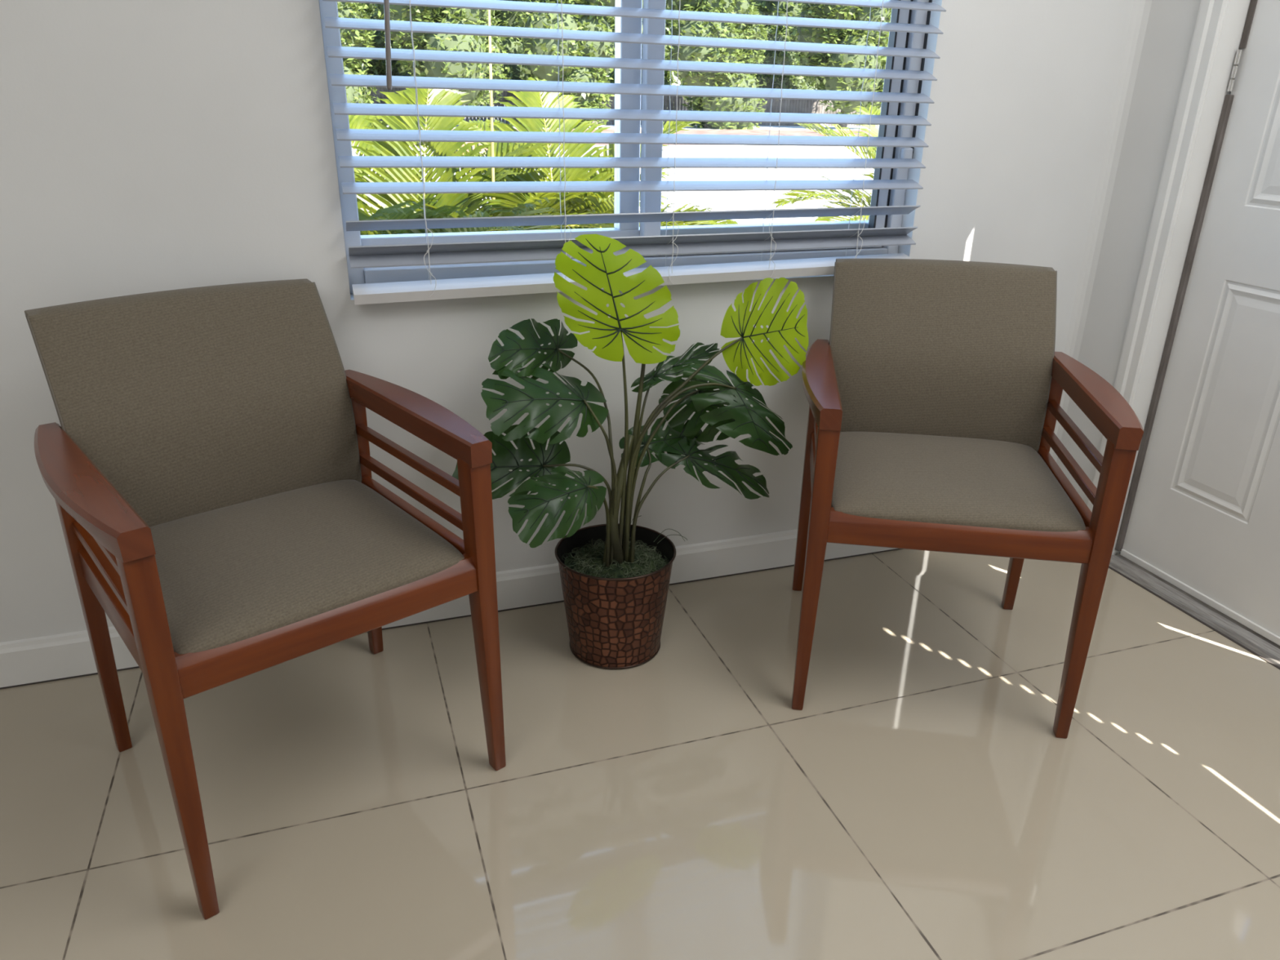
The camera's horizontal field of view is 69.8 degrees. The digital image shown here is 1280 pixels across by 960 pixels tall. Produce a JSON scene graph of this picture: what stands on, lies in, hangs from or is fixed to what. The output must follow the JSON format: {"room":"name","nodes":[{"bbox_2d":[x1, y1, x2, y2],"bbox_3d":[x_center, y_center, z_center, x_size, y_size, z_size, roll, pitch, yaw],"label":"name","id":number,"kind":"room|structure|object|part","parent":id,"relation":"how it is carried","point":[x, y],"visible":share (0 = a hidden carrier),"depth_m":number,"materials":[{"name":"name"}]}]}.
{"room":"waiting room","nodes":[
{"label":"waiting room","id":0,"kind":"room"},
{"bbox_2d":[0,0,1134,642],"bbox_3d":[-1.178,-0.764,1.564,5.220,2.500,0.145,-7,24,-18],"label":"wall","id":1,"kind":"structure","parent":0,"point":[147,146],"depth_m":1.84,"materials":[{"name":"paint"}]},
{"bbox_2d":[0,528,902,689],"bbox_3d":[-1.181,0.370,1.958,5.000,0.104,0.012,-7,24,-18],"label":"baseboard","id":2,"kind":"structure","parent":1,"relation":"attached to","point":[34,660],"depth_m":2.23,"materials":[{"name":"paint"}]},
{"bbox_2d":[318,0,932,293],"bbox_3d":[0.015,-0.879,1.968,1.320,0.885,0.105,-7,24,-18],"label":"window","id":3,"kind":"structure","parent":1,"relation":"in","point":[624,202],"depth_m":2.03,"materials":[{"name":"grey plastic"}]},
{"bbox_2d":[322,0,946,305],"bbox_3d":[0.050,-0.826,1.857,1.296,0.876,0.102,-7,24,-18],"label":"window blind","id":4,"kind":"object","parent":3,"relation":"attached to","point":[428,254],"visible":0.91,"depth_m":1.90,"materials":[{"name":"grey plastic"}]},
{"bbox_3d":[-0.426,-0.764,1.730,0.022,0.827,0.060,-7,24,-18],"label":"ladder cord","id":5,"kind":"part","parent":4,"relation":"part of","materials":[{"name":"white fabric"}]},
{"bbox_3d":[-0.158,-0.794,1.816,0.022,0.824,0.060,-7,24,-18],"label":"ladder cord","id":6,"kind":"part","parent":4,"relation":"part of","materials":[{"name":"white fabric"}]},
{"bbox_3d":[0.037,-0.452,2.036,1.296,0.048,0.055,-7,24,-18],"label":"rail","id":7,"kind":"part","parent":4,"relation":"part of","materials":[{"name":"grey plastic"}]},
{"bbox_3d":[0.069,-0.820,1.889,0.022,0.822,0.060,-7,24,-18],"label":"ladder cord","id":8,"kind":"part","parent":4,"relation":"part of","materials":[{"name":"white fabric"}]},
{"bbox_3d":[0.293,-0.846,1.961,0.022,0.820,0.060,-7,24,-18],"label":"ladder cord","id":9,"kind":"part","parent":4,"relation":"part of","materials":[{"name":"white fabric"}]},
{"bbox_3d":[0.504,-0.869,2.028,0.022,0.818,0.060,-7,24,-18],"label":"ladder cord","id":10,"kind":"part","parent":4,"relation":"part of","materials":[{"name":"white fabric"}]},
{"bbox_3d":[0.307,-0.907,2.054,0.630,0.772,0.031,-7,24,-18],"label":"sash","id":11,"kind":"part","parent":3,"relation":"part of","materials":[{"name":"grey"}]},
{"bbox_2d":[1048,0,1151,462],"bbox_3d":[1.194,-1.008,2.235,0.028,2.500,0.026,-7,24,-18],"label":"trim","id":12,"kind":"structure","parent":1,"relation":"attached to","point":[1141,8],"depth_m":2.34,"materials":[{"name":"paint"}]},
{"bbox_2d":[0,548,1279,959],"bbox_3d":[-0.489,1.215,0.195,5.260,0.060,4.458,-7,24,-18],"label":"floor","id":13,"kind":"structure","parent":0,"point":[922,800],"depth_m":1.67,"materials":[{"name":"beige tile"}]},
{"bbox_2d":[24,278,506,919],"bbox_3d":[-0.643,0.132,1.603,0.606,0.835,0.599,-18,29,-37],"label":"armchair","id":14,"kind":"object","parent":13,"relation":"on","point":[208,466],"visible":1,"depth_m":1.54,"materials":[{"name":"grey fabric"}]},
{"bbox_3d":[-0.968,0.232,1.626,0.031,0.624,0.069,-18,29,-37],"label":"leg","id":15,"kind":"part","parent":14,"relation":"part of","materials":[{"name":"brown wood"}]},
{"bbox_3d":[-0.814,0.007,1.324,0.070,0.040,0.512,-18,29,-37],"label":"armrest","id":16,"kind":"part","parent":14,"relation":"part of","materials":[{"name":"brown wood"}]},
{"bbox_3d":[-0.657,0.374,1.301,0.039,0.624,0.043,-18,29,-37],"label":"leg","id":17,"kind":"part","parent":14,"relation":"part of","materials":[{"name":"brown wood"}]},
{"bbox_3d":[-0.783,-0.130,1.672,0.477,0.410,0.160,-18,29,-37],"label":"backrest","id":18,"kind":"part","parent":14,"relation":"part of","materials":[{"name":"beige fabric"}]},
{"bbox_2d":[149,479,464,654],"bbox_3d":[-0.608,0.119,1.554,0.469,0.063,0.457,-18,29,-37],"label":"seat cushion","id":19,"kind":"object","parent":14,"relation":"on","point":[279,566],"depth_m":1.48,"materials":[{"name":"beige fabric"}]},
{"bbox_3d":[-0.580,0.107,1.937,0.031,0.624,0.069,-18,29,-37],"label":"leg","id":20,"kind":"part","parent":14,"relation":"part of","materials":[{"name":"brown wood"}]},
{"bbox_3d":[-0.408,-0.123,1.650,0.070,0.040,0.512,-18,29,-37],"label":"armrest","id":21,"kind":"part","parent":14,"relation":"part of","materials":[{"name":"brown wood"}]},
{"bbox_3d":[-0.275,0.251,1.608,0.039,0.624,0.043,-18,29,-37],"label":"leg","id":22,"kind":"part","parent":14,"relation":"part of","materials":[{"name":"brown wood"}]},
{"bbox_2d":[452,234,808,669],"bbox_3d":[-0.037,-0.057,1.966,0.744,0.919,0.318,-12,26,-28],"label":"potted plant","id":23,"kind":"object","parent":13,"relation":"on","point":[615,576],"visible":1,"depth_m":1.93,"materials":[{"name":"copper"},{"name":"foliage"},{"name":"dried moss"}]},
{"bbox_3d":[-0.056,0.267,2.067,0.258,0.242,0.258,-7,24,-18],"label":"pot","id":24,"kind":"part","parent":23,"relation":"part of","materials":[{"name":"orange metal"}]},
{"bbox_3d":[-0.044,0.050,1.975,0.032,0.299,0.074,17,28,34],"label":"stem","id":25,"kind":"part","parent":23,"relation":"part of","materials":[{"name":"green plant"}]},
{"bbox_2d":[791,258,1143,738],"bbox_3d":[0.635,0.000,1.968,0.606,0.835,0.599,4,23,8],"label":"armchair","id":26,"kind":"object","parent":13,"relation":"on","point":[934,393],"visible":1,"depth_m":1.96,"materials":[{"name":"grey fabric"}]},
{"bbox_3d":[0.410,0.002,2.225,0.031,0.624,0.069,4,23,8],"label":"leg","id":27,"kind":"part","parent":26,"relation":"part of","materials":[{"name":"brown wood"}]},
{"bbox_3d":[0.341,0.182,1.795,0.039,0.624,0.043,4,23,8],"label":"leg","id":28,"kind":"part","parent":26,"relation":"part of","materials":[{"name":"brown wood"}]},
{"bbox_3d":[0.366,-0.207,1.879,0.070,0.040,0.512,4,23,8],"label":"armrest","id":29,"kind":"part","parent":26,"relation":"part of","materials":[{"name":"brown wood"}]},
{"bbox_3d":[0.672,-0.280,2.085,0.477,0.410,0.160,4,23,8],"label":"backrest","id":30,"kind":"part","parent":26,"relation":"part of","materials":[{"name":"beige fabric"}]},
{"bbox_2d":[831,431,1085,532],"bbox_3d":[0.627,-0.010,1.908,0.469,0.063,0.457,4,23,8],"label":"seat cushion","id":31,"kind":"object","parent":26,"relation":"on","point":[885,482],"depth_m":1.80,"materials":[{"name":"beige fabric"}]},
{"bbox_3d":[0.917,0.040,2.155,0.031,0.624,0.069,4,23,8],"label":"leg","id":32,"kind":"part","parent":26,"relation":"part of","materials":[{"name":"brown wood"}]},
{"bbox_3d":[0.840,0.220,1.726,0.039,0.624,0.043,4,23,8],"label":"leg","id":33,"kind":"part","parent":26,"relation":"part of","materials":[{"name":"brown wood"}]},
{"bbox_3d":[0.896,-0.168,1.806,0.070,0.040,0.512,4,23,8],"label":"armrest","id":34,"kind":"part","parent":26,"relation":"part of","materials":[{"name":"brown wood"}]},
{"bbox_2d":[1056,0,1200,505],"bbox_3d":[1.935,-0.236,0.437,0.120,2.500,4.208,-7,24,-18],"label":"wall","id":35,"kind":"structure","parent":0,"point":[1171,25],"depth_m":2.28,"materials":[{"name":"paint"}]},
{"bbox_2d":[1087,0,1227,512],"bbox_3d":[1.258,-0.752,2.147,0.016,2.100,0.060,-7,24,-18],"label":"trim","id":36,"kind":"structure","parent":35,"relation":"attached to","point":[1211,14],"depth_m":2.17,"materials":[{"name":"paint"}]},
{"bbox_2d":[1111,0,1250,555],"bbox_3d":[1.326,-0.733,2.156,0.117,2.060,0.021,-7,24,-18],"label":"trim","id":37,"kind":"structure","parent":35,"relation":"attached to","point":[1236,11],"depth_m":2.17,"materials":[{"name":"paint"}]},
{"bbox_2d":[1108,565,1279,669],"bbox_3d":[1.476,0.464,1.972,0.006,0.002,1.292,-7,24,-18],"label":"trim","id":38,"kind":"structure","parent":35,"relation":"attached to","point":[1110,567],"depth_m":2.25,"materials":[{"name":"grey"}]},
{"bbox_2d":[1109,551,1279,666],"bbox_3d":[1.525,0.451,1.983,0.098,0.018,1.291,-7,24,-18],"label":"threshold","id":39,"kind":"object","parent":35,"relation":"in","point":[1249,638],"depth_m":2.28,"materials":[{"name":"metal"}]},
{"bbox_2d":[1115,0,1279,645],"bbox_3d":[1.454,-0.620,1.878,0.060,2.029,0.631,-7,24,-18],"label":"door","id":40,"kind":"structure","parent":35,"relation":"in","point":[1202,513],"depth_m":2.16,"materials":[{"name":"paint"}]},
{"label":"outside","id":41,"kind":"structure","parent":0,"visible":0},
{"bbox_2d":[354,109,879,223],"bbox_3d":[-1.244,-17.850,45.565,110.000,0.001,89.232,-7,24,-18],"label":"ground concrete","id":42,"kind":"structure","parent":41,"point":[716,200],"depth_m":16.26,"materials":[{"name":"white concrete"}]},
{"bbox_2d":[337,1,379,116],"bbox_3d":[-11.711,-16.625,31.700,4.978,10.258,4.258,-6,24,-17],"label":"leafy tree","id":43,"kind":"object","parent":42,"relation":"on","point":[349,37],"visible":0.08,"depth_m":31.95,"materials":[{"name":"green plant"}]},
{"bbox_2d":[357,3,431,121],"bbox_3d":[-10.816,-19.186,37.793,5.028,9.919,4.322,-10,25,-24],"label":"leafy tree","id":44,"kind":"object","parent":42,"relation":"on","point":[379,66],"visible":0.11,"depth_m":36.96,"materials":[{"name":"green plant"}]},
{"bbox_2d":[372,4,513,120],"bbox_3d":[-7.101,-17.211,33.088,5.170,8.382,4.062,-13,27,-30],"label":"leafy tree","id":45,"kind":"object","parent":42,"relation":"on","point":[402,40],"visible":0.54,"depth_m":32.60,"materials":[{"name":"green plant"}]},
{"bbox_2d":[462,142,487,154],"bbox_3d":[-3.767,-7.520,20.193,1.100,0.620,0.500,-7,24,-18],"label":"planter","id":46,"kind":"object","parent":42,"relation":"on","point":[473,146],"visible":0.02,"depth_m":20.07,"materials":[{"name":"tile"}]},
{"bbox_2d":[348,76,614,235],"bbox_3d":[-0.952,-0.983,3.885,1.947,1.346,1.617,-7,24,-18],"label":"areca palm","id":47,"kind":"object","parent":42,"relation":"on","point":[383,206],"visible":0.19,"depth_m":3.96,"materials":[{"name":"green plant"}]},
{"bbox_2d":[488,9,496,231],"bbox_3d":[-0.604,-1.332,3.738,0.058,2.114,0.015,-7,24,-18],"label":"stake","id":48,"kind":"object","parent":42,"relation":"on","point":[489,11],"visible":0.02,"depth_m":3.66,"materials":[{"name":"brown wood"}]},
{"bbox_2d":[487,0,528,105],"bbox_3d":[-5.750,-19.807,39.408,5.144,8.293,4.085,-1,23,-4],"label":"leafy tree","id":49,"kind":"object","parent":42,"relation":"on","point":[508,18],"visible":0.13,"depth_m":38.55,"materials":[{"name":"green plant"}]},
{"bbox_2d":[510,0,615,128],"bbox_3d":[-2.518,-17.656,34.524,5.019,9.016,4.002,-1,23,-4],"label":"leafy tree","id":50,"kind":"object","parent":42,"relation":"on","point":[535,20],"visible":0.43,"depth_m":34.04,"materials":[{"name":"green plant"}]},
{"bbox_2d":[389,76,738,231],"bbox_3d":[-0.318,-1.172,4.340,1.930,1.360,1.498,-7,24,-18],"label":"areca palm","id":51,"kind":"object","parent":42,"relation":"on","point":[597,202],"visible":0.17,"depth_m":4.38,"materials":[{"name":"green plant"}]},
{"bbox_2d":[352,128,877,145],"bbox_3d":[6.458,-11.939,31.829,55.000,0.030,10.500,-7,24,-18],"label":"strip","id":52,"kind":"object","parent":42,"relation":"on","point":[761,132],"visible":0.17,"depth_m":33.32,"materials":[{"name":"concrete"}]},
{"bbox_2d":[366,86,880,126],"bbox_3d":[1.251,-16.428,40.278,34.635,1.570,0.100,-7,24,-18],"label":"fence","id":53,"kind":"object","parent":42,"relation":"on","point":[795,106],"visible":0.11,"depth_m":41.50,"materials":[{"name":"grey wood"}]},
{"bbox_2d":[604,0,676,109],"bbox_3d":[0.159,-20.414,41.170,5.033,9.198,4.020,-9,25,-22],"label":"leafy tree","id":54,"kind":"object","parent":42,"relation":"on","point":[667,75],"visible":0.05,"depth_m":40.99,"materials":[{"name":"green plant"}]},
{"bbox_2d":[664,0,768,129],"bbox_3d":[2.966,-18.288,36.213,4.916,9.828,4.328,-8,25,-20],"label":"leafy tree","id":55,"kind":"object","parent":42,"relation":"on","point":[687,28],"visible":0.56,"depth_m":35.64,"materials":[{"name":"green plant"}]},
{"bbox_2d":[749,0,817,104],"bbox_3d":[6.658,-21.216,43.325,4.895,11.036,4.267,-4,23,-12],"label":"leafy tree","id":56,"kind":"object","parent":42,"relation":"on","point":[766,7],"visible":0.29,"depth_m":42.28,"materials":[{"name":"green plant"}]},
{"bbox_2d":[771,105,880,222],"bbox_3d":[1.643,-1.551,5.468,1.769,1.243,1.502,2,23,2],"label":"areca palm","id":57,"kind":"object","parent":42,"relation":"on","point":[874,128],"visible":0.24,"depth_m":5.30,"materials":[{"name":"green plant"}]},
{"bbox_2d":[790,2,892,128],"bbox_3d":[8.826,-19.122,38.184,5.181,8.434,4.063,0,23,-2],"label":"leafy tree","id":58,"kind":"object","parent":42,"relation":"on","point":[805,34],"visible":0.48,"depth_m":37.62,"materials":[{"name":"green plant"}]}
]}

